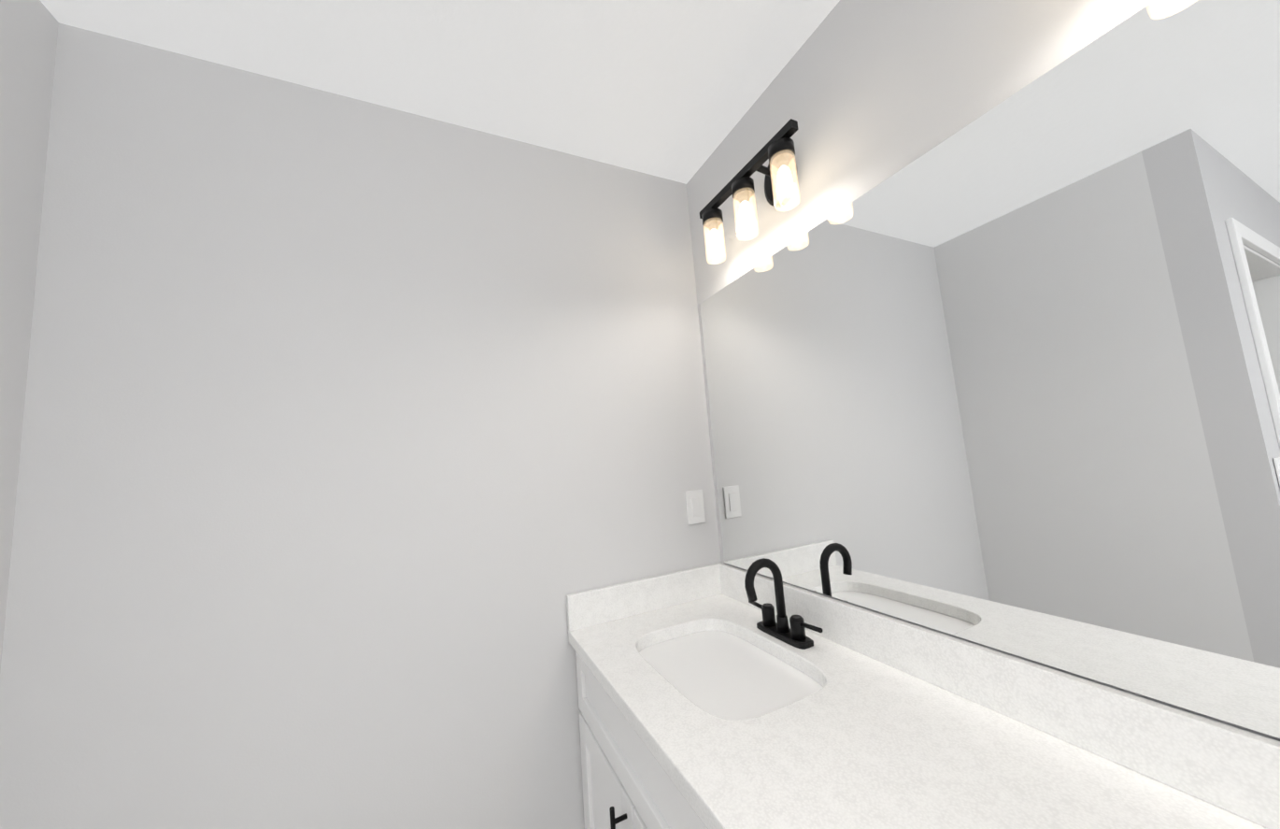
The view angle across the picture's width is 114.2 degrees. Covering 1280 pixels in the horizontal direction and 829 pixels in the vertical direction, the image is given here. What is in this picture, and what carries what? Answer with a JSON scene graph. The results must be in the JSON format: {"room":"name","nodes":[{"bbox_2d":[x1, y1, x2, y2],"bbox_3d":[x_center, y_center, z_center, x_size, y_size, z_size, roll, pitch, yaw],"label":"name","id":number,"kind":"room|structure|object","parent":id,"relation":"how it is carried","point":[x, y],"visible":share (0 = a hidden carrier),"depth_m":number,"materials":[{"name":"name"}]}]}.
{"room":"bathroom","nodes":[
{"label":"bathroom","id":0,"kind":"room"},
{"bbox_2d":[0,0,58,672],"bbox_3d":[-1.813,0.492,1.915,0.120,2.440,4.100,-1,-7,-25],"label":"wall","id":1,"kind":"structure","parent":0,"point":[28,35],"depth_m":0.83,"materials":[{"name":"white paint"}]},
{"bbox_2d":[0,22,721,828],"bbox_3d":[-0.499,0.319,1.210,1.655,2.440,0.120,-1,-7,-25],"label":"wall","id":2,"kind":"structure","parent":0,"point":[364,448],"depth_m":1.04,"materials":[{"name":"white paint"}]},
{"bbox_2d":[566,562,723,632],"bbox_3d":[0.032,0.583,1.342,0.545,0.100,0.019,-1,-7,-25],"label":"backsplash","id":3,"kind":"structure","parent":2,"relation":"attached to","point":[595,606],"depth_m":1.32,"materials":[{"name":"white stone"}]},
{"bbox_2d":[685,489,705,524],"bbox_3d":[0.197,0.326,1.464,0.070,0.115,0.009,-1,-7,-25],"label":"light switch","id":4,"kind":"object","parent":2,"relation":"attached to","point":[695,506],"visible":1,"depth_m":1.46,"materials":[{"name":"white plastic"}]},
{"bbox_2d":[40,0,839,184],"bbox_3d":[-1.842,-0.967,0.081,5.240,0.060,7.740,-1,-7,-25],"label":"ceiling","id":5,"kind":"structure","parent":0,"point":[673,90],"depth_m":1.08,"materials":[{"name":"white paint"}]},
{"bbox_2d":[686,0,1279,740],"bbox_3d":[1.234,0.017,-0.393,0.129,2.440,4.540,-1,-7,-25],"label":"wall","id":6,"kind":"structure","parent":0,"point":[1004,376],"depth_m":0.69,"materials":[{"name":"white paint"}]},
{"bbox_2d":[699,118,799,263],"bbox_3d":[0.328,-0.620,1.195,0.134,0.231,0.400,-1,-7,-25],"label":"sconce","id":7,"kind":"object","parent":6,"relation":"attached to","point":[777,150],"visible":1,"depth_m":1.16,"materials":[{"name":"black"}]},
{"bbox_3d":[-0.261,1.290,-1.281,3.640,0.060,4.540,-1,-7,-25],"label":"floor","id":8,"kind":"structure","parent":0,"visible":0},
{"bbox_2d":[568,640,711,828],"bbox_3d":[0.459,0.970,0.462,0.584,0.850,1.858,-1,-7,-25],"label":"bathroom vanity","id":9,"kind":"object","parent":8,"relation":"on","point":[625,783],"depth_m":0.93,"materials":[{"name":"white wood"}]},
{"bbox_2d":[568,595,1268,828],"bbox_3d":[0.440,0.529,0.505,0.565,0.035,1.879,-1,-7,-25],"label":"countertop","id":10,"kind":"structure","parent":9,"relation":"on","point":[875,745],"depth_m":0.65,"materials":[{"name":"white stone"}]},
{"bbox_2d":[637,621,824,722],"bbox_3d":[0.200,0.697,0.984,0.334,0.183,0.481,-1,-7,-25],"label":"sink","id":11,"kind":"object","parent":10,"relation":"in","point":[725,671],"depth_m":1.00,"materials":[{"name":"white ceramic"}]},
{"bbox_2d":[738,557,824,651],"bbox_3d":[0.333,0.478,1.079,0.134,0.204,0.255,-1,-7,-25],"label":"faucet","id":12,"kind":"object","parent":10,"relation":"on","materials":[{"name":"black metal"}]},
{"bbox_2d":[719,562,1279,828],"bbox_3d":[0.681,0.457,0.629,0.020,0.100,1.879,-1,-7,-25],"label":"backsplash","id":13,"kind":"structure","parent":10,"relation":"on","point":[1234,769],"depth_m":0.63,"materials":[{"name":"white stone"}]}
]}

